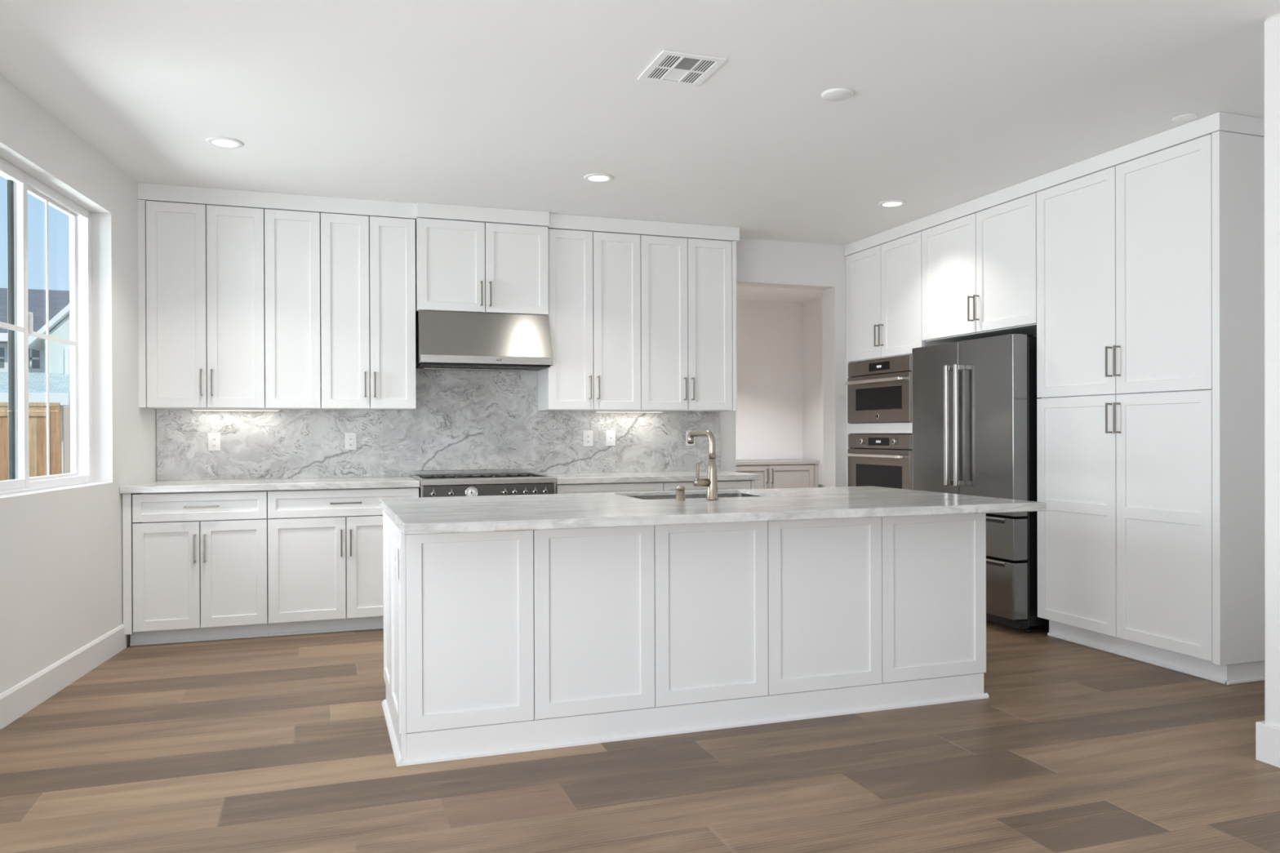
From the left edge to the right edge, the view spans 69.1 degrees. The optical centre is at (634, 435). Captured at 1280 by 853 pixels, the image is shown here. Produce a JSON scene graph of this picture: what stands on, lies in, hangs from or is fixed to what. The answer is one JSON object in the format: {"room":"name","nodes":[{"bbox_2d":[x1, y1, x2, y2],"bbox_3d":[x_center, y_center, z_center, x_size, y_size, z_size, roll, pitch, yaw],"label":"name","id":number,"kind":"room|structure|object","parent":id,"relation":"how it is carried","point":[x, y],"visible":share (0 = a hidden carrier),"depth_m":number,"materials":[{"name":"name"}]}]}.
{"room":"kitchen","nodes":[
{"label":"kitchen","id":0,"kind":"room"},
{"bbox_2d":[0,73,156,693],"bbox_3d":[-1.843,-0.140,-0.755,0.170,2.740,14.020,0,0,-11],"label":"wall","id":1,"kind":"structure","parent":0,"point":[61,575],"depth_m":4.79,"materials":[{"name":"paint"}]},
{"bbox_2d":[0,157,92,494],"bbox_3d":[-2.881,-0.487,4.324,0.105,1.495,1.670,0,0,-11],"label":"window","id":2,"kind":"structure","parent":1,"relation":"in","point":[20,325],"depth_m":4.57,"materials":[{"name":"plastic"}]},
{"bbox_2d":[0,623,126,729],"bbox_3d":[-1.687,1.160,-1.045,0.015,0.140,12.985,0,0,-11],"label":"baseboard","id":3,"kind":"structure","parent":1,"relation":"attached to","point":[23,697],"depth_m":4.41,"materials":[{"name":"paint"}]},
{"bbox_2d":[177,238,846,487],"bbox_3d":[-0.462,-0.170,6.917,5.900,2.740,0.190,0,0,-19],"label":"wall","id":4,"kind":"structure","parent":0,"point":[761,263],"depth_m":7.51,"materials":[{"name":"paint"}]},
{"bbox_2d":[137,200,266,408],"bbox_3d":[-2.704,-0.799,5.849,0.712,1.252,0.375,0,0,-19],"label":"upper cabinet","id":5,"kind":"object","parent":4,"relation":"attached to","point":[201,268],"visible":0.96,"depth_m":5.71,"materials":[{"name":"paint"}]},
{"bbox_2d":[191,408,279,411],"bbox_3d":[-2.563,-0.168,5.982,0.520,0.012,0.036,0,0,-19],"label":"light","id":6,"kind":"object","parent":5,"relation":"attached to","point":[264,410],"visible":1,"depth_m":5.97,"materials":[{"name":"white plastic"}]},
{"bbox_2d":[137,182,416,221],"bbox_3d":[-2.267,-1.480,6.017,1.641,0.098,0.336,0,0,-19],"label":"crown molding","id":7,"kind":"structure","parent":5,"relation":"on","point":[146,191],"depth_m":5.84,"materials":[{"name":"paint"}]},
{"bbox_2d":[264,208,320,409],"bbox_3d":[-2.216,-0.802,6.037,0.332,1.252,0.334,0,0,-19],"label":"upper cabinet","id":8,"kind":"object","parent":4,"relation":"attached to","point":[292,310],"visible":0.96,"depth_m":5.89,"materials":[{"name":"paint"}]},
{"bbox_2d":[320,213,415,409],"bbox_3d":[-1.770,-0.804,6.168,0.595,1.252,0.375,0,0,-19],"label":"upper cabinet","id":9,"kind":"object","parent":4,"relation":"attached to","point":[367,264],"visible":0.99,"depth_m":6.03,"materials":[{"name":"paint"}]},
{"bbox_2d":[155,367,719,480],"bbox_3d":[-1.194,-0.275,6.555,3.915,1.102,0.019,0,0,-19],"label":"backsplash","id":10,"kind":"structure","parent":4,"relation":"attached to","point":[460,420],"depth_m":6.49,"materials":[{"name":"grey stone"}]},
{"bbox_2d":[208,432,220,450],"bbox_3d":[-2.721,0.038,6.019,0.074,0.116,0.009,0,0,-19],"label":"electrical outlet","id":11,"kind":"object","parent":10,"relation":"attached to","point":[214,438],"visible":1,"depth_m":6.02,"materials":[{"name":"white plastic"}]},
{"bbox_2d":[211,436,217,447],"bbox_3d":[-2.720,0.038,6.016,0.033,0.068,0.003,0,0,-19],"label":"receptacle","id":12,"kind":"object","parent":11,"relation":"attached to","point":[214,439],"depth_m":6.01,"materials":[{"name":"white plastic"}]},
{"bbox_2d":[345,432,356,449],"bbox_3d":[-1.921,0.035,6.292,0.074,0.116,0.009,0,0,-19],"label":"electrical outlet","id":13,"kind":"object","parent":10,"relation":"attached to","point":[350,437],"visible":1,"depth_m":6.29,"materials":[{"name":"white plastic"}]},
{"bbox_2d":[348,435,353,446],"bbox_3d":[-1.920,0.035,6.290,0.033,0.068,0.003,0,0,-19],"label":"receptacle","id":14,"kind":"object","parent":13,"relation":"attached to","point":[350,437],"depth_m":6.29,"materials":[{"name":"white plastic"}]},
{"bbox_2d":[582,430,592,446],"bbox_3d":[-0.341,0.018,6.832,0.074,0.116,0.009,0,0,-19],"label":"electrical outlet","id":15,"kind":"object","parent":10,"relation":"attached to","point":[587,435],"visible":1,"depth_m":6.83,"materials":[{"name":"white plastic"}]},
{"bbox_2d":[586,433,590,443],"bbox_3d":[-0.340,0.018,6.830,0.033,0.068,0.003,0,0,-19],"label":"receptacle","id":16,"kind":"object","parent":15,"relation":"attached to","point":[588,435],"depth_m":6.83,"materials":[{"name":"white plastic"}]},
{"bbox_2d":[605,430,615,445],"bbox_3d":[-0.176,0.016,6.888,0.074,0.116,0.010,0,0,-19],"label":"wall switch","id":17,"kind":"object","parent":10,"relation":"attached to","point":[610,434],"visible":1,"depth_m":6.88,"materials":[{"name":"white plastic"}]},
{"bbox_2d":[685,430,694,445],"bbox_3d":[0.428,0.016,7.095,0.074,0.116,0.009,0,0,-19],"label":"electrical outlet","id":18,"kind":"object","parent":10,"relation":"attached to","point":[687,432],"visible":0.4,"depth_m":7.09,"materials":[{"name":"white plastic"}]},
{"bbox_2d":[414,217,548,315],"bbox_3d":[-1.058,-1.133,6.380,0.878,0.606,0.387,0,0,-19],"label":"upper cabinet","id":19,"kind":"object","parent":4,"relation":"attached to","point":[461,266],"visible":0.96,"depth_m":6.23,"materials":[{"name":"paint"}]},
{"bbox_2d":[414,201,549,226],"bbox_3d":[-1.064,-1.487,6.407,0.886,0.095,0.376,0,0,-19],"label":"crown molding","id":20,"kind":"structure","parent":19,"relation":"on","point":[424,210],"depth_m":6.22,"materials":[{"name":"paint"}]},
{"bbox_2d":[415,310,552,371],"bbox_3d":[-1.038,-0.639,6.340,0.874,0.378,0.482,0,0,-19],"label":"range hood","id":21,"kind":"object","parent":19,"relation":"attached to","point":[444,340],"visible":1,"depth_m":6.17,"materials":[{"name":"silver metal"}]},
{"bbox_2d":[537,228,640,410],"bbox_3d":[-0.324,-0.810,6.662,0.681,1.252,0.375,0,0,-19],"label":"upper cabinet","id":22,"kind":"object","parent":4,"relation":"attached to","point":[594,278],"visible":0.96,"depth_m":6.53,"materials":[{"name":"paint"}]},
{"bbox_2d":[595,410,663,413],"bbox_3d":[-0.036,-0.179,6.846,0.520,0.012,0.036,0,0,-19],"label":"light","id":23,"kind":"object","parent":22,"relation":"attached to","point":[660,411],"visible":1,"depth_m":6.83,"materials":[{"name":"white plastic"}]},
{"bbox_2d":[639,235,737,412],"bbox_3d":[0.354,-0.812,6.894,0.749,1.255,0.375,0,0,-19],"label":"upper cabinet","id":24,"kind":"object","parent":4,"relation":"attached to","point":[688,286],"visible":0.95,"depth_m":6.75,"materials":[{"name":"paint"}]},
{"bbox_2d":[547,213,739,241],"bbox_3d":[0.037,-1.491,6.801,1.449,0.098,0.343,0,0,-19],"label":"crown molding","id":25,"kind":"structure","parent":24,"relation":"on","point":[557,221],"depth_m":6.63,"materials":[{"name":"paint"}]},
{"bbox_2d":[0,0,1279,302],"bbox_3d":[0.778,-1.602,1.636,8.656,0.150,17.000,0,0,-19],"label":"ceiling","id":26,"kind":"structure","parent":0,"point":[495,104],"depth_m":4.14,"materials":[{"name":"paint"}]},
{"bbox_2d":[205,136,243,148],"bbox_3d":[-2.129,-1.523,4.828,0.180,0.008,0.180,0,0,-19],"label":"recessed light","id":27,"kind":"object","parent":26,"relation":"in","point":[219,141],"visible":1,"depth_m":4.82,"materials":[{"name":"white plastic"}]},
{"bbox_2d":[583,173,613,182],"bbox_3d":[-0.213,-1.532,5.520,0.180,0.008,0.180,0,0,-19],"label":"recessed light","id":28,"kind":"object","parent":26,"relation":"in","point":[595,177],"visible":1,"depth_m":5.51,"materials":[{"name":"white plastic"}]},
{"bbox_2d":[637,49,727,87],"bbox_3d":[0.194,-1.528,3.876,0.277,0.007,0.317,0,0,-19],"label":"ceiling vent","id":29,"kind":"object","parent":26,"relation":"in","point":[669,67],"visible":1,"depth_m":3.86,"materials":[{"name":"white plastic"}]},
{"bbox_2d":[821,87,854,101],"bbox_3d":[0.911,-1.529,4.168,0.146,0.012,0.146,0,0,-19],"label":"ceiling speaker","id":30,"kind":"object","parent":26,"relation":"attached to","point":[839,94],"visible":1,"depth_m":4.14,"materials":[{"name":"white plastic"}]},
{"bbox_2d":[878,200,906,207],"bbox_3d":[1.709,-1.540,6.167,0.180,0.008,0.180,0,0,-19],"label":"recessed light","id":31,"kind":"object","parent":26,"relation":"in","point":[890,203],"visible":1,"depth_m":6.17,"materials":[{"name":"white plastic"}]},
{"bbox_2d":[1171,113,1198,122],"bbox_3d":[2.666,-1.538,4.501,0.112,0.008,0.112,0,0,-19],"label":"sprinkler cover","id":32,"kind":"object","parent":26,"relation":"attached to","point":[1189,117],"visible":1,"depth_m":4.48,"materials":[{"name":"white plastic"}]},
{"bbox_2d":[0,619,1279,852],"bbox_3d":[0.782,1.213,1.749,8.599,0.001,17.034,0,0,-19],"label":"floor","id":33,"kind":"structure","parent":0,"point":[277,744],"depth_m":3.34,"materials":[{"name":"brown wood"}]},
{"bbox_2d":[122,490,268,646],"bbox_3d":[-2.650,0.770,5.704,0.768,0.884,0.680,0,0,-19],"label":"base cabinet","id":34,"kind":"object","parent":33,"relation":"on","point":[200,559],"visible":0.97,"depth_m":5.42,"materials":[{"name":"paint"}]},
{"bbox_2d":[267,487,418,636],"bbox_3d":[-1.866,0.766,5.972,0.889,0.884,0.680,0,0,-19],"label":"base cabinet","id":35,"kind":"object","parent":33,"relation":"on","point":[325,547],"visible":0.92,"depth_m":5.66,"materials":[{"name":"paint"}]},
{"bbox_2d":[119,476,419,493],"bbox_3d":[-2.235,0.303,5.844,1.667,0.040,0.654,0,0,-19],"label":"countertop","id":36,"kind":"structure","parent":35,"relation":"on","point":[277,484],"depth_m":5.61,"materials":[{"name":"white stone"}]},
{"bbox_2d":[410,468,556,497],"bbox_3d":[-1.017,0.722,6.223,0.870,0.966,0.717,0,0,-19],"label":"range","id":37,"kind":"object","parent":33,"relation":"on","point":[535,483],"visible":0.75,"depth_m":5.98,"materials":[{"name":"silver metal"}]},
{"bbox_2d":[410,472,556,488],"bbox_3d":[-1.026,0.299,6.244,0.870,0.060,0.670,0,0,-19],"label":"cooktop","id":38,"kind":"object","parent":37,"relation":"in","point":[535,481],"depth_m":5.99,"materials":[{"name":"metal"}]},
{"bbox_2d":[555,482,662,493],"bbox_3d":[-0.251,0.759,6.524,0.751,0.884,0.680,0,0,-19],"label":"base cabinet","id":39,"kind":"object","parent":33,"relation":"on","point":[627,486],"visible":0.03,"depth_m":6.24,"materials":[{"name":"paint"}]},
{"bbox_2d":[543,471,759,484],"bbox_3d":[0.082,0.293,6.636,1.471,0.040,0.654,0,0,-19],"label":"countertop","id":40,"kind":"structure","parent":39,"relation":"on","point":[688,476],"depth_m":6.39,"materials":[{"name":"white stone"}]},
{"bbox_2d":[382,510,989,766],"bbox_3d":[0.210,0.769,4.318,2.640,0.874,1.024,0,0,-19],"label":"kitchen island","id":41,"kind":"object","parent":33,"relation":"on","point":[495,642],"visible":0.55,"depth_m":3.79,"materials":[{"name":"paint"}]},
{"bbox_2d":[379,486,1046,535],"bbox_3d":[0.286,0.312,4.234,2.718,0.038,1.343,0,0,-19],"label":"island countertop","id":42,"kind":"structure","parent":41,"relation":"on","point":[483,513],"depth_m":3.85,"materials":[{"name":"white stone"}]},
{"bbox_2d":[675,485,685,501],"bbox_3d":[0.208,0.261,4.225,0.047,0.065,0.047,0,0,-19],"label":"soap dispenser","id":43,"kind":"object","parent":42,"relation":"on","point":[680,490],"visible":1,"depth_m":4.21,"materials":[{"name":"silver metal"}]},
{"bbox_2d":[628,493,760,499],"bbox_3d":[0.306,0.431,4.629,0.756,0.246,0.526,0,0,-19],"label":"sink","id":44,"kind":"object","parent":42,"relation":"in","point":[727,495],"visible":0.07,"depth_m":4.88,"materials":[{"name":"metal"}]},
{"bbox_2d":[687,430,718,500],"bbox_3d":[0.296,0.134,4.352,0.118,0.318,0.250,0,0,-19],"label":"kitchen faucet","id":45,"kind":"object","parent":42,"relation":"on","point":[711,482],"visible":1,"depth_m":4.25,"materials":[{"name":"silver metal"}]},
{"bbox_2d":[662,480,755,491],"bbox_3d":[0.431,0.756,6.758,0.691,0.884,0.682,0,0,-19],"label":"base cabinet","id":46,"kind":"object","parent":33,"relation":"on","point":[740,484],"visible":0.05,"depth_m":6.50,"materials":[{"name":"paint"}]},
{"bbox_2d":[735,458,819,488],"bbox_3d":[1.352,0.728,10.278,1.240,0.912,0.659,0,0,-19],"label":"storage cabinet","id":47,"kind":"object","parent":33,"relation":"on","point":[790,473],"visible":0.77,"depth_m":10.07,"materials":[{"name":"beige paint"}]},
{"bbox_2d":[845,231,952,486],"bbox_3d":[2.165,-0.135,7.181,0.682,2.651,1.004,0,0,-19],"label":"tall cabinet","id":48,"kind":"object","parent":33,"relation":"on","point":[883,282],"visible":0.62,"depth_m":7.05,"materials":[{"name":"paint"}]},
{"bbox_2d":[844,355,911,422],"bbox_3d":[2.092,-0.345,7.192,0.628,0.484,0.830,0,0,-19],"label":"wall oven","id":49,"kind":"object","parent":48,"relation":"in","point":[879,390],"visible":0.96,"depth_m":7.06,"materials":[{"name":"silver metal"}]},
{"bbox_2d":[844,434,912,489],"bbox_3d":[2.094,0.287,7.194,0.628,0.598,0.830,0,0,-19],"label":"wall oven","id":50,"kind":"object","parent":48,"relation":"in","point":[882,460],"visible":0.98,"depth_m":7.06,"materials":[{"name":"silver metal"}]},
{"bbox_2d":[911,333,1048,633],"bbox_3d":[2.404,0.289,6.120,0.795,1.808,0.998,0,0,-19],"label":"refrigerator","id":51,"kind":"object","parent":33,"relation":"on","point":[974,402],"visible":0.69,"depth_m":5.71,"materials":[{"name":"grey metal"}]},
{"bbox_2d":[1036,130,1264,685],"bbox_3d":[2.896,-0.131,5.094,0.717,2.651,1.190,0,0,-19],"label":"pantry cabinet","id":52,"kind":"object","parent":33,"relation":"on","point":[1150,268],"visible":0.96,"depth_m":4.77,"materials":[{"name":"paint"}]},
{"bbox_2d":[844,111,1263,256],"bbox_3d":[2.565,-1.504,6.095,0.681,0.085,3.315,0,0,-19],"label":"crown molding","id":53,"kind":"structure","parent":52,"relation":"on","point":[1220,121],"depth_m":5.21,"materials":[{"name":"paint"}]},
{"bbox_2d":[735,298,802,459],"bbox_3d":[0.652,-0.185,10.458,3.000,2.740,0.130,0,0,-19],"label":"wall","id":54,"kind":"structure","parent":0,"point":[769,412],"depth_m":10.69,"materials":[{"name":"paint"}]},
{"bbox_2d":[802,296,823,487],"bbox_3d":[2.484,-0.188,9.520,0.140,2.740,2.830,0,0,-19],"label":"wall","id":55,"kind":"structure","parent":0,"point":[812,309],"depth_m":10.61,"materials":[{"name":"paint"}]},
{"bbox_2d":[1263,13,1279,728],"bbox_3d":[4.633,-0.162,-0.874,1.595,2.740,9.650,0,0,-19],"label":"wall","id":56,"kind":"structure","parent":0,"point":[1271,24],"depth_m":3.40,"materials":[{"name":"paint"}]},
{"bbox_2d":[1255,720,1279,768],"bbox_3d":[4.532,1.137,-0.818,1.461,0.142,9.516,0,0,-19],"label":"baseboard","id":57,"kind":"structure","parent":56,"relation":"attached to","point":[1267,736],"depth_m":3.40,"materials":[{"name":"paint"}]},
{"bbox_3d":[3.063,-0.178,5.955,0.150,2.740,4.290,0,0,-19],"label":"wall","id":58,"kind":"structure","parent":0,"visible":0},
{"bbox_2d":[921,192,1036,342],"bbox_3d":[2.504,-1.066,6.176,0.682,0.785,1.109,0,0,-19],"label":"upper cabinet","id":59,"kind":"object","parent":58,"relation":"attached to","point":[979,269],"visible":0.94,"depth_m":6.02,"materials":[{"name":"paint"}]},
{"label":"outside","id":60,"kind":"structure","parent":0,"visible":0},
{"label":"ground","id":61,"kind":"structure","parent":60,"visible":0},
{"bbox_2d":[0,402,62,480],"bbox_3d":[-7.817,0.548,10.011,2.876,1.835,0.090,0,0,-19],"label":"wooden fence","id":62,"kind":"object","parent":61,"relation":"on","point":[37,427],"visible":0.34,"depth_m":10.40,"materials":[{"name":"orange wood"}]},
{"bbox_2d":[0,288,70,473],"bbox_3d":[-14.905,-0.967,19.992,9.130,4.850,7.720,0,0,-19],"label":"neighbor house","id":63,"kind":"structure","parent":61,"relation":"on","point":[59,300],"depth_m":18.42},
{"bbox_2d":[62,405,71,473],"bbox_3d":[-5.971,0.557,10.800,1.120,1.800,0.200,0,0,-19],"label":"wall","id":64,"kind":"structure","parent":61,"relation":"on","point":[66,409],"depth_m":10.54,"materials":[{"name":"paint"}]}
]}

